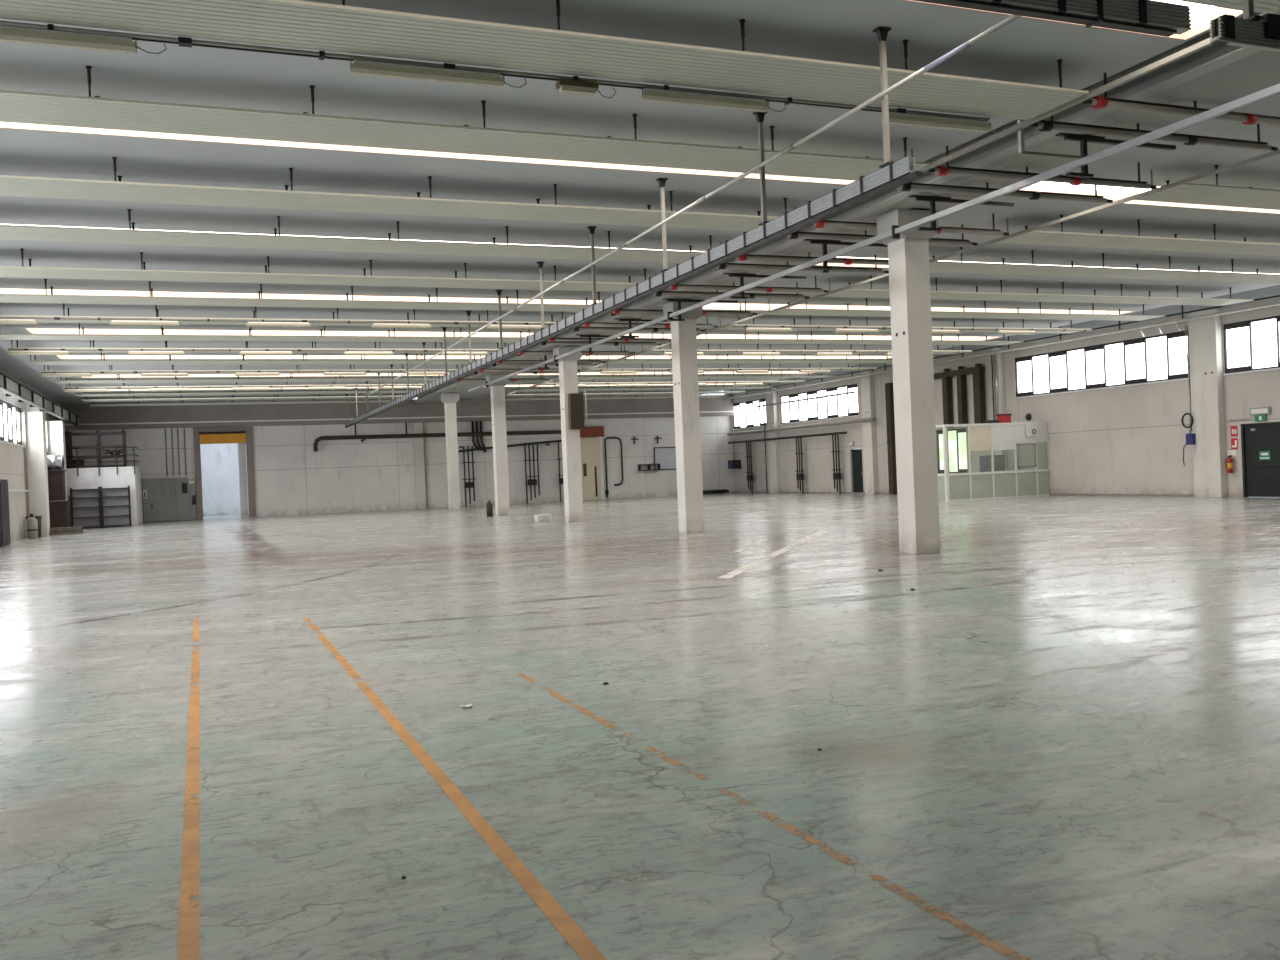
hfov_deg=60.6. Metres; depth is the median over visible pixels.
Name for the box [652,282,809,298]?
gas pipe
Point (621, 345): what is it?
gas pipe
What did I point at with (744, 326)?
conduit pipe
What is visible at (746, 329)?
diffuser
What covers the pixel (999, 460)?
tall cabinet
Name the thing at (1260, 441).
door
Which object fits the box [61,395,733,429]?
girder
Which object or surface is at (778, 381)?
conduit pipe
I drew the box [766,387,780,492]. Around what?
pilaster
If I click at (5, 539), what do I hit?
cabinet
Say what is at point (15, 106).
ceiling beam
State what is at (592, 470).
door
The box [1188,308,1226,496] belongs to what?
pilaster
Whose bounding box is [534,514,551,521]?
concrete block
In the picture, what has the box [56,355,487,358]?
window
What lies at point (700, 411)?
trim
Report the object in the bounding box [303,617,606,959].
floor line
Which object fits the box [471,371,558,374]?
gas pipe
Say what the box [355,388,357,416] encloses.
hanger
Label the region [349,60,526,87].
fitting
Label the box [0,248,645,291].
ceiling beam
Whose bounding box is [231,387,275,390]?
fitting
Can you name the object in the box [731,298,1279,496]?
wall
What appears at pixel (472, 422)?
pipe elbow
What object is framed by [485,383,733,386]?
window
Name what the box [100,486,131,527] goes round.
shelving unit
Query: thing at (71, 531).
pallet
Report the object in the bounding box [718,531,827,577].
floor marking
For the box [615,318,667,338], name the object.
bracket
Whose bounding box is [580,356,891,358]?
window
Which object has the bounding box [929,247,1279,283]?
ceiling beam
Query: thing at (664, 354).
diffuser
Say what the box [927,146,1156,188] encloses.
pipe
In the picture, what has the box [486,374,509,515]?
concrete column
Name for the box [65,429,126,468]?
rack
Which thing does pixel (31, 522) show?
canister
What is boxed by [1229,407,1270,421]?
exit light
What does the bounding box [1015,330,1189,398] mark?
window
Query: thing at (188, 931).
floor line
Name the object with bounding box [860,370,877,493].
pilaster
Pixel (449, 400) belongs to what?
concrete column
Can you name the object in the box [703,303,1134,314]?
window
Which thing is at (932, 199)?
bracket
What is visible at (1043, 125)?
gas pipe
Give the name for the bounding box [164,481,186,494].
boxes
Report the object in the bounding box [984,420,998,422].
box
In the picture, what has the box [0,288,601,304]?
window
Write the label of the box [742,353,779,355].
diffuser
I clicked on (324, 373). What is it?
diffuser
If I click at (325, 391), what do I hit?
ceiling beam
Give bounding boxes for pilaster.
[22,411,49,535]
[45,421,67,500]
[413,422,427,508]
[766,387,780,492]
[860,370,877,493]
[991,347,1007,470]
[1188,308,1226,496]
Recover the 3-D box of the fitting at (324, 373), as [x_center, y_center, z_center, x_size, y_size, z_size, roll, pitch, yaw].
[-11.303,-4.120,42.463,1.868,0.120,0.170,-3,1,-21]
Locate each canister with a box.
[26,514,37,538]
[486,500,492,516]
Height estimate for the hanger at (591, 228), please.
1.492 m
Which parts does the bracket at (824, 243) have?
plate, cross arm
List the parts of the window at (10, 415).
sash, sash, sash, pane, sill, sash, sash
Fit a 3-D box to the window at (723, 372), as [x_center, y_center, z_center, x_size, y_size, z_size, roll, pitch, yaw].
[1.696,-5.348,53.638,15.960,0.222,1.230,-3,1,-21]
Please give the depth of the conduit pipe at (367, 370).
40.86 m
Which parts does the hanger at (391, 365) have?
post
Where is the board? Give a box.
[1026,424,1036,436]
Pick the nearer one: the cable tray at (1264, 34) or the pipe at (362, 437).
the cable tray at (1264, 34)
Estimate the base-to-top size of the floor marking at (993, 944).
0.001 m
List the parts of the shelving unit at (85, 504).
shelf, shelf, shelf, shelf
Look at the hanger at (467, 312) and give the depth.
30.99 m
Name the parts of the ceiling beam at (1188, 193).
hanger rod, edge trim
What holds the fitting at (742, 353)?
attached to the conduit pipe at (662, 350)
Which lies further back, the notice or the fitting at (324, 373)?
the fitting at (324, 373)
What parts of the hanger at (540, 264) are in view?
post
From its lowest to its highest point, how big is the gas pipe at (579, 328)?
0.447 m
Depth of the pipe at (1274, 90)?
17.07 m
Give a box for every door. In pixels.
[193,426,255,519]
[580,426,604,499]
[852,449,862,491]
[1241,422,1279,496]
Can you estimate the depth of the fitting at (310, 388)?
48.49 m
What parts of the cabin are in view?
panel, post, panel, post, panel, post, rail, sill rail, rail, panel, post, panel, hatch frame, post, panel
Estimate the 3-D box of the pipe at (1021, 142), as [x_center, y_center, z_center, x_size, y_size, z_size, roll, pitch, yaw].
[5.520,-4.721,14.807,1.060,0.700,0.120,-3,1,-21]
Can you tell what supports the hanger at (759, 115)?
hanging from the ceiling
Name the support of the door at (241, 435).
in the wall at (346, 475)
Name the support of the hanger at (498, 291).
hanging from the ceiling
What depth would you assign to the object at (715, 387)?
58.27 m
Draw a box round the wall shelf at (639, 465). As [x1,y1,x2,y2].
[638,464,660,470]
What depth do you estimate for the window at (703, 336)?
41.38 m
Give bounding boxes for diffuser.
[0,320,36,324]
[8,352,68,354]
[41,374,91,376]
[64,390,106,391]
[128,352,183,354]
[141,374,187,375]
[150,389,190,390]
[231,388,269,390]
[240,352,291,354]
[247,323,309,326]
[324,373,365,374]
[344,352,393,354]
[383,387,417,388]
[442,353,487,354]
[488,326,541,329]
[558,85,595,95]
[663,353,703,355]
[737,371,768,372]
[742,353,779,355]
[745,328,791,331]
[816,353,852,355]
[932,331,959,333]
[998,331,1035,333]
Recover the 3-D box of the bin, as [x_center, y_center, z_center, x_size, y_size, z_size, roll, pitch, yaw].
[-24.637,1.902,44.559,0.566,0.860,0.580,-3,1,-21]
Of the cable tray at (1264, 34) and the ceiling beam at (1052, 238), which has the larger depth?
the ceiling beam at (1052, 238)
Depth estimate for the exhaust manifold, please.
49.66 m
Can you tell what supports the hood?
attached to the door at (241, 435)
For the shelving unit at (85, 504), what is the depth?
52.93 m
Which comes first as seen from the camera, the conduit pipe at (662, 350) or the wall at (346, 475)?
the conduit pipe at (662, 350)
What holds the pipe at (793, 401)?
attached to the wall at (1127, 439)
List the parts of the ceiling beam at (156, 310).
edge trim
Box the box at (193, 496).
[192,495,195,504]
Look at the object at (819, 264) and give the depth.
26.76 m
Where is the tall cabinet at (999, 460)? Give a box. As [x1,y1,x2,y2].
[979,455,1004,471]
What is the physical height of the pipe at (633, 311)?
0.447 m
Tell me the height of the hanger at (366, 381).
1.492 m
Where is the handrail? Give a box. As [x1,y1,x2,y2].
[8,490,28,491]
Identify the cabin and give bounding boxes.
[936,422,1049,501]
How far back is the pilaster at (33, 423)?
45.41 m
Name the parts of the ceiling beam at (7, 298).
edge trim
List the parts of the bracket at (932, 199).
plate, cross arm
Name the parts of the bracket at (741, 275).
plate, cross arm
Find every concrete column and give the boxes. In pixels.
[440,393,459,510]
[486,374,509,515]
[553,346,582,521]
[663,302,703,532]
[877,209,939,554]
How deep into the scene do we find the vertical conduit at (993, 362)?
47.45 m
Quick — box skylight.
[0,122,853,184]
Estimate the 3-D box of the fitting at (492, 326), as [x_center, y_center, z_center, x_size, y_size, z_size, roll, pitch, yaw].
[-3.418,-4.347,31.168,1.868,0.120,0.170,-3,1,-21]
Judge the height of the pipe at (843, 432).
0.140 m
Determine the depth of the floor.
7.19 m
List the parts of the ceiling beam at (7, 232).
hanger rod, hanger rod, edge trim, hanger rod, hanger rod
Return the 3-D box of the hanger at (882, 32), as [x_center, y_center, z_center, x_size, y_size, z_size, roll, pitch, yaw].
[2.676,-4.183,11.985,0.160,1.492,0.180,-3,1,-21]
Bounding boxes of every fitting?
[0,25,166,53]
[0,319,48,324]
[8,351,78,354]
[41,373,99,376]
[64,389,112,391]
[110,320,190,325]
[128,351,193,354]
[141,373,195,375]
[150,388,197,390]
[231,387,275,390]
[235,372,280,375]
[239,351,300,354]
[246,322,319,326]
[309,387,345,389]
[323,372,372,374]
[344,351,399,354]
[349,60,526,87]
[371,323,439,328]
[382,386,418,388]
[408,372,448,374]
[441,352,488,354]
[487,324,541,329]
[554,384,589,386]
[600,371,636,373]
[617,384,648,386]
[638,88,785,111]
[663,352,709,355]
[734,383,766,384]
[736,370,773,372]
[741,352,785,355]
[744,327,797,331]
[799,370,830,372]
[815,352,857,355]
[834,328,883,332]
[879,112,1004,132]
[932,330,964,333]
[996,330,1040,333]
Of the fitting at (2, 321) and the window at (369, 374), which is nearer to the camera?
the fitting at (2, 321)
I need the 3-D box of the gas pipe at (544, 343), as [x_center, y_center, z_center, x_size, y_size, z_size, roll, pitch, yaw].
[-1.338,-4.753,36.977,4.502,0.447,0.140,-3,1,-21]
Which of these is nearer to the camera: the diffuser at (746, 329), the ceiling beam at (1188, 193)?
the ceiling beam at (1188, 193)
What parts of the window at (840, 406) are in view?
sash, sash, sash, sash, sill, sash, sash, sash, sash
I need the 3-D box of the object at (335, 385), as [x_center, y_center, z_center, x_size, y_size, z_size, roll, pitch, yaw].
[-16.541,-4.263,48.032,15.400,0.371,1.068,-3,1,-21]
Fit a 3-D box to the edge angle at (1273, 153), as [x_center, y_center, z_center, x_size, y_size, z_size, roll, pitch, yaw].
[0.676,-4.870,38.621,0.060,0.399,57.500,-3,1,-21]
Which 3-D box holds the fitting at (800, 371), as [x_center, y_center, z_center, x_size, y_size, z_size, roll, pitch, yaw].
[8.124,-4.973,50.121,1.868,0.120,0.170,-3,1,-21]
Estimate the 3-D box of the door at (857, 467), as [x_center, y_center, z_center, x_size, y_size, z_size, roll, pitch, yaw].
[11.666,-0.455,58.527,0.080,2.370,1.110,-3,1,-21]
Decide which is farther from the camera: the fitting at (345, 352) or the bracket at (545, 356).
the bracket at (545, 356)
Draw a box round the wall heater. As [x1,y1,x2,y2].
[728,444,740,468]
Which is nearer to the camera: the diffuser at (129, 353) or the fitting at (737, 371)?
the diffuser at (129, 353)
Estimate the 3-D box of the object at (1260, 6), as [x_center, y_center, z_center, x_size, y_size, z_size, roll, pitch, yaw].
[-0.672,-4.573,7.745,15.400,0.371,1.068,-3,1,-21]
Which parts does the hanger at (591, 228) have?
post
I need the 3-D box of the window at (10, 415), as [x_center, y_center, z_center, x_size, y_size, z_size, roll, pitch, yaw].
[-23.704,-2.177,40.703,0.160,1.600,9.318,-3,1,-21]
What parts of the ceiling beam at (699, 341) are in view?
edge trim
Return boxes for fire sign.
[1230,426,1237,435]
[1231,438,1237,448]
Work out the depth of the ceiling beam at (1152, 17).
7.79 m
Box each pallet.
[50,526,82,530]
[50,530,82,534]
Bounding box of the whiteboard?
[653,447,675,469]
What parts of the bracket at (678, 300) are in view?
plate, cross arm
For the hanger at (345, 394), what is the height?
1.492 m
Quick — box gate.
[141,477,195,522]
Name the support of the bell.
attached to the wall at (1127, 439)
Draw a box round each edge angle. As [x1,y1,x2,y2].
[474,149,1279,404]
[489,7,1279,354]
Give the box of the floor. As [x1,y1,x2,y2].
[0,493,1279,959]
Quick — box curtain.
[199,433,245,443]
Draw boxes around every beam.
[0,0,1088,119]
[0,66,929,180]
[0,157,786,230]
[0,209,711,262]
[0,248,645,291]
[0,279,599,311]
[0,303,562,327]
[0,323,529,342]
[8,340,505,352]
[27,353,480,364]
[41,364,462,373]
[55,373,439,383]
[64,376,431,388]
[74,383,417,396]
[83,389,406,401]
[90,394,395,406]
[412,13,1279,403]
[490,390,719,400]
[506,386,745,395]
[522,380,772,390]
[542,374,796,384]
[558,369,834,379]
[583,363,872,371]
[609,352,891,363]
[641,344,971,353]
[697,329,1023,344]
[718,315,1091,332]
[766,298,1164,320]
[825,276,1253,305]
[913,0,1190,36]
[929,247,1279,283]
[997,215,1279,255]
[1135,165,1279,209]
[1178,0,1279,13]
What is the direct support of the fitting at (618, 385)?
attached to the conduit pipe at (778, 381)
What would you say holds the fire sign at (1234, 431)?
attached to the wall at (1127, 439)
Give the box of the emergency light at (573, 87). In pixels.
[555,79,616,98]
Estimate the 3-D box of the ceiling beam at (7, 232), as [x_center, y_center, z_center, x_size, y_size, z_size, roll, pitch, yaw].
[-5.528,-4.478,20.073,15.400,0.371,1.068,-3,1,-21]
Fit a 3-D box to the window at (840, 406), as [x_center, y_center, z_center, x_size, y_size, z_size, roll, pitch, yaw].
[10.021,-4.221,62.063,0.160,1.730,8.518,-3,1,-21]
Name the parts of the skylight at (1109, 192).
pane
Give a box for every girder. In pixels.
[0,372,79,426]
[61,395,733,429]
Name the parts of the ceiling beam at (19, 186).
hanger rod, hanger rod, edge trim, hanger rod, hanger rod, hanger rod, hanger rod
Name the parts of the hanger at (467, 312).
post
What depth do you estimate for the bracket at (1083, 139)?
15.38 m
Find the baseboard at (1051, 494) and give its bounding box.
[734,492,1194,496]
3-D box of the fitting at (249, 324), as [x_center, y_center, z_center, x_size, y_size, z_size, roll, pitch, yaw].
[-9.367,-4.085,28.823,1.868,0.120,0.170,-3,1,-21]
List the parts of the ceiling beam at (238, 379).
edge trim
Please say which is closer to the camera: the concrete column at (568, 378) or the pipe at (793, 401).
the concrete column at (568, 378)
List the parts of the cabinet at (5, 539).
cabinet door, cabinet door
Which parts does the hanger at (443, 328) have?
post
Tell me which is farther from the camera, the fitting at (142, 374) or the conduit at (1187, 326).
the fitting at (142, 374)
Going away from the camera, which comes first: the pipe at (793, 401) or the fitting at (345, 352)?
the fitting at (345, 352)
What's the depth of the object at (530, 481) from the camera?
66.78 m
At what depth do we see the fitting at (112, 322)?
27.54 m
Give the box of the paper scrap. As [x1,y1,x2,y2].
[461,704,472,708]
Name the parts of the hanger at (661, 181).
post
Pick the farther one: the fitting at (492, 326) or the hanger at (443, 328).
the hanger at (443, 328)
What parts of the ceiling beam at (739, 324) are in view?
edge trim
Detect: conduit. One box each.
[991,354,997,419]
[1187,326,1191,433]
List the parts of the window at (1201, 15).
pane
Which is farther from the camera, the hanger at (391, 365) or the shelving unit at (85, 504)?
the shelving unit at (85, 504)
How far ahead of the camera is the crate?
44.42 m
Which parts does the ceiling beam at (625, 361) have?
edge trim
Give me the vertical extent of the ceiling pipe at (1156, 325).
1.133 m
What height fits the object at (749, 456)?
3.280 m
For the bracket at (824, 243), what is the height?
0.575 m
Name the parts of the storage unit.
rail post, rail post, railing, rail post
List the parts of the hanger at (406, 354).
post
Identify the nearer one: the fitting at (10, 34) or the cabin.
the fitting at (10, 34)
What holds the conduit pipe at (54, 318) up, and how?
attached to the ceiling beam at (156, 310)
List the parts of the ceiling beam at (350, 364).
edge trim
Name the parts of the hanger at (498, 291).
post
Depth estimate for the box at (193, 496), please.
59.90 m
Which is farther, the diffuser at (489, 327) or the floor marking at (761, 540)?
the diffuser at (489, 327)
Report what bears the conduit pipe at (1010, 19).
attached to the hanger at (540, 264)
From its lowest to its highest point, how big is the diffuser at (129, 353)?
0.087 m
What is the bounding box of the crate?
[996,413,1011,422]
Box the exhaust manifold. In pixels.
[934,363,985,427]
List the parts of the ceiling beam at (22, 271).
hanger rod, hanger rod, edge trim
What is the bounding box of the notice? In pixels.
[1228,449,1235,455]
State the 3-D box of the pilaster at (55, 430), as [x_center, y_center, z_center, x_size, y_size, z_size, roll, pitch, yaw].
[-27.608,-0.195,51.896,0.720,5.170,1.000,-3,1,-21]
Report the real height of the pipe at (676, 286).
0.447 m
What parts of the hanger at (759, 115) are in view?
post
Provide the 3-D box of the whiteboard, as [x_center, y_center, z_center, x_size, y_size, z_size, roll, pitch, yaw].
[1.867,-1.397,70.563,2.100,1.470,0.080,-3,1,-21]
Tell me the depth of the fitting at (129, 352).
33.65 m
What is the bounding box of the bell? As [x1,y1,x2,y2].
[1025,413,1030,420]
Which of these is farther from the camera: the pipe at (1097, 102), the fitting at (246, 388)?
the fitting at (246, 388)
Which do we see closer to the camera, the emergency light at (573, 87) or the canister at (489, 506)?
the emergency light at (573, 87)
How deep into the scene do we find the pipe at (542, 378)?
49.58 m
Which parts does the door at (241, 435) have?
post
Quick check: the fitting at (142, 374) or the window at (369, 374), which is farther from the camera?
the window at (369, 374)
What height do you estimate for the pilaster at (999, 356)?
6.410 m
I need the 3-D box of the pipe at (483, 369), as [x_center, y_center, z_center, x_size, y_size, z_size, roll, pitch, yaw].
[-4.621,-4.689,45.314,4.502,0.447,0.140,-3,1,-21]
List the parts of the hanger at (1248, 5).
post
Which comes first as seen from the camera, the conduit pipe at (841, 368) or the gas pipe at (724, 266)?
the gas pipe at (724, 266)
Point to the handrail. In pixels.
(8, 490)
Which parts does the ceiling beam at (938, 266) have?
edge trim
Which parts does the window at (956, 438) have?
sash, sash, sash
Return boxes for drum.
[47,455,63,469]
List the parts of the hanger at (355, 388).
post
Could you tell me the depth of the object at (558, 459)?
67.45 m
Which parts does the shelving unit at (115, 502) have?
shelf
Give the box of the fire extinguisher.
[1225,455,1233,472]
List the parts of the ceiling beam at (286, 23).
hanger rod, edge trim, hanger rod, hanger rod, hanger rod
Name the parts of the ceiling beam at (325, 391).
edge trim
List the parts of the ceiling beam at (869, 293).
edge trim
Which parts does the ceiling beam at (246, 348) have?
edge trim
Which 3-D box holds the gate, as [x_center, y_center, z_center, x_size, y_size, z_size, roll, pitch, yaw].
[-25.633,1.047,59.570,2.720,2.400,0.210,-3,1,-21]
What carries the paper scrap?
on the floor
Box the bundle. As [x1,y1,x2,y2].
[165,428,186,475]
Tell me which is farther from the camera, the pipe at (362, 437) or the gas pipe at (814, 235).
the pipe at (362, 437)
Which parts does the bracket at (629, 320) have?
cross arm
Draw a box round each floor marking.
[515,673,1030,959]
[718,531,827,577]
[733,539,767,551]
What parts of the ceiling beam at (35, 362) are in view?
edge trim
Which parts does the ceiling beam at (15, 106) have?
hanger rod, hanger rod, edge trim, hanger rod, hanger rod, hanger rod, hanger rod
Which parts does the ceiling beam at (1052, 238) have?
hanger rod, edge trim, hanger rod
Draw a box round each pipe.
[0,317,554,324]
[8,349,495,351]
[41,370,455,372]
[64,385,424,388]
[313,422,560,451]
[365,15,1020,396]
[453,374,547,382]
[455,374,549,381]
[458,440,561,451]
[468,83,1279,391]
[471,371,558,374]
[477,367,579,371]
[489,355,597,366]
[496,358,605,363]
[515,345,630,355]
[517,345,633,354]
[539,333,661,345]
[545,381,805,384]
[547,331,670,341]
[572,326,704,331]
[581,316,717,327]
[590,368,876,370]
[608,302,751,316]
[611,300,756,315]
[651,350,971,352]
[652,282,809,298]
[667,276,828,292]
[715,255,888,273]
[722,302,1279,399]
[727,418,875,435]
[728,431,846,443]
[732,325,1091,331]
[734,253,888,264]
[756,391,854,406]
[786,224,977,245]
[811,213,1008,235]
[896,177,1112,202]
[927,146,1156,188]
[1017,119,1080,158]
[1029,115,1277,150]
[1083,73,1279,125]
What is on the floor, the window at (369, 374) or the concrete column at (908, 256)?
the concrete column at (908, 256)
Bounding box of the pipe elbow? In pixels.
[471,421,485,451]
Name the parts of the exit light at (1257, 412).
sign plate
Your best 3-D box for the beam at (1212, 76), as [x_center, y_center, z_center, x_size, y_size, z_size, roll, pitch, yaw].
[1.412,-5.157,28.836,1.740,0.782,76.350,-3,1,-21]
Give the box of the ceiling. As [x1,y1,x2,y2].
[0,0,1279,403]
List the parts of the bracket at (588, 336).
cross arm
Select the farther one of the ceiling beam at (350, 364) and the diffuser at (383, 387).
the diffuser at (383, 387)
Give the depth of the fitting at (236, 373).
41.19 m
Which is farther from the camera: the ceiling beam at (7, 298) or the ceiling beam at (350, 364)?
the ceiling beam at (350, 364)
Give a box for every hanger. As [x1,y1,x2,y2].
[345,394,347,421]
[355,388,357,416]
[366,381,368,411]
[377,373,380,406]
[390,364,393,400]
[404,353,408,393]
[422,342,426,383]
[442,327,447,375]
[465,311,471,363]
[495,290,502,349]
[536,261,544,329]
[587,226,596,304]
[656,178,668,271]
[753,111,769,225]
[873,26,891,167]
[1242,0,1263,20]
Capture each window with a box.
[0,223,706,251]
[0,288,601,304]
[0,400,24,446]
[25,328,533,336]
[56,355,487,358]
[81,373,449,377]
[106,386,421,390]
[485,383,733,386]
[518,371,799,374]
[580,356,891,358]
[618,333,997,340]
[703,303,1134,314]
[733,399,765,429]
[780,384,857,424]
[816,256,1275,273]
[899,0,1242,40]
[937,428,967,473]
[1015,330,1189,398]
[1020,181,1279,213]
[1223,315,1279,374]
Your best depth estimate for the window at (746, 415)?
70.00 m
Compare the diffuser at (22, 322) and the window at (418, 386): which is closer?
the diffuser at (22, 322)
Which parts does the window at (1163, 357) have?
sash, sash, sash, sash, sash, sill, sash, sash, sash, sash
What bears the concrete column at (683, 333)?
on the floor
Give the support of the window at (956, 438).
in the wall at (1127, 439)
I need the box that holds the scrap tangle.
[103,448,125,454]
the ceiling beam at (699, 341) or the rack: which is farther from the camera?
the rack
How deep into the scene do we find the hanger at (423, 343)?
37.42 m
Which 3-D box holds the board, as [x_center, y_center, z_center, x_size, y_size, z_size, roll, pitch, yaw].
[15.968,-2.021,44.684,0.500,0.500,0.064,-3,1,-21]
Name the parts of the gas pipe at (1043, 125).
hanger rod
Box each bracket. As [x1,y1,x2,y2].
[538,355,548,368]
[576,334,638,352]
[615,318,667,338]
[662,298,737,320]
[723,273,806,298]
[803,239,887,269]
[908,195,1013,231]
[1055,133,1175,177]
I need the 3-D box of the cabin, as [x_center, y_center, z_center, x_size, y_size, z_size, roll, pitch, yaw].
[13.862,-0.761,45.556,5.140,3.040,3.120,-3,1,-21]
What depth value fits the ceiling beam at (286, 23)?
11.20 m
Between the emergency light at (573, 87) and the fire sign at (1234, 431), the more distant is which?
the fire sign at (1234, 431)
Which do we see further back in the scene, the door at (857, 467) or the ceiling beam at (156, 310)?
the door at (857, 467)
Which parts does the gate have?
edge post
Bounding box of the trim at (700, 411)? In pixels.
[64,411,733,425]
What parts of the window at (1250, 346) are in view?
sash, sill, sash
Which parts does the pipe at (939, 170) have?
hanger rod, hanger rod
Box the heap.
[703,489,728,493]
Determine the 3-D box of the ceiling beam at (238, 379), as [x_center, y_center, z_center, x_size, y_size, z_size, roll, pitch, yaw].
[-15.478,-4.284,45.334,15.400,0.371,1.068,-3,1,-21]
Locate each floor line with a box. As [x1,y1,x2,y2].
[177,615,199,959]
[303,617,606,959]
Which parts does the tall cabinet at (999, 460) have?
cabinet door, cabinet door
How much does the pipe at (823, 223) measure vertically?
0.447 m
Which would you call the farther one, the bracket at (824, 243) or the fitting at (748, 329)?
the fitting at (748, 329)
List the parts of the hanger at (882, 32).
ceiling plate, post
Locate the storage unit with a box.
[65,447,142,528]
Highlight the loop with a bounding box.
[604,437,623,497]
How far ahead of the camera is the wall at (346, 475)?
64.28 m
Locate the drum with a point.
(54, 462)
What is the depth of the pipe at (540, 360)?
42.08 m
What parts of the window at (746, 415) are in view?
sash, sash, sash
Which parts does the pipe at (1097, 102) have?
hanger rod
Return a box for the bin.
[25,516,41,536]
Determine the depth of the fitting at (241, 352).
34.81 m
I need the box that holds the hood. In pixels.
[199,431,245,433]
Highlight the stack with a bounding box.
[47,470,69,531]
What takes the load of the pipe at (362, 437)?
hanging from the wall at (346, 475)
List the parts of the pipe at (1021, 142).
post, arm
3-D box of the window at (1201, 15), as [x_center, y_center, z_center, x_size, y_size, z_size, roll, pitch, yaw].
[-0.628,-4.886,9.372,15.360,0.222,1.090,-3,1,-21]
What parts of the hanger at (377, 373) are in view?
post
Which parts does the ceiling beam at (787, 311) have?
edge trim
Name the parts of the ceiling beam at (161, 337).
edge trim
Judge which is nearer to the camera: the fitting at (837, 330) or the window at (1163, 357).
the fitting at (837, 330)
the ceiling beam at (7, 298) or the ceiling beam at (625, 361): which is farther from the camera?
the ceiling beam at (625, 361)
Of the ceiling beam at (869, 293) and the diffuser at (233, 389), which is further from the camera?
the diffuser at (233, 389)
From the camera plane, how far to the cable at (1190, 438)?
38.10 m
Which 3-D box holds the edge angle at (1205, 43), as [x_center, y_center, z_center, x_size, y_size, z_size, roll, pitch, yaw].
[-3.795,-4.673,36.858,0.060,0.399,57.500,-3,1,-21]
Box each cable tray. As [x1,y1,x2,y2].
[345,156,921,427]
[1209,13,1279,51]
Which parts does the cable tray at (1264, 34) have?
clamp plate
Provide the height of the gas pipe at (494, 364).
0.447 m
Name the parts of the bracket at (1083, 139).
plate, cross arm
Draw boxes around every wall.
[0,370,61,540]
[65,416,733,521]
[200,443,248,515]
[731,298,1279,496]
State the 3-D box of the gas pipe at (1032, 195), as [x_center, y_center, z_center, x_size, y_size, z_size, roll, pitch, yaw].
[6.076,-4.898,18.155,4.502,0.447,0.140,-3,1,-21]
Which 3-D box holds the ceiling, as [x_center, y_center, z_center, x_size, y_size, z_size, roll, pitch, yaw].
[1.797,-5.330,29.231,39.800,0.580,77.600,-3,1,-21]
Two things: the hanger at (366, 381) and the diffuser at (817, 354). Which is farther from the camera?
the hanger at (366, 381)
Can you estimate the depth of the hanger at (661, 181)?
17.78 m
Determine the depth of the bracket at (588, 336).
35.28 m
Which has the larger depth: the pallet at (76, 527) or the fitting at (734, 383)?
the fitting at (734, 383)
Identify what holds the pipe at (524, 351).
hanging from the ceiling
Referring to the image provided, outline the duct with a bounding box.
[885,383,896,493]
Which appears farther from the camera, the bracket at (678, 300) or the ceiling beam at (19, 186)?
the bracket at (678, 300)
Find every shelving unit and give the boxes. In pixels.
[70,487,101,527]
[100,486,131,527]
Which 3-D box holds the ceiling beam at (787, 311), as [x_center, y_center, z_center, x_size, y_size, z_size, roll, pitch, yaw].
[10.343,-5.237,33.693,14.250,0.371,1.068,-3,1,-21]
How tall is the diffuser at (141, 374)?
0.087 m
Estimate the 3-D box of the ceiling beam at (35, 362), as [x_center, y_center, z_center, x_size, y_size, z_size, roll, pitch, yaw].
[-12.949,-4.333,38.914,15.400,0.371,1.068,-3,1,-21]

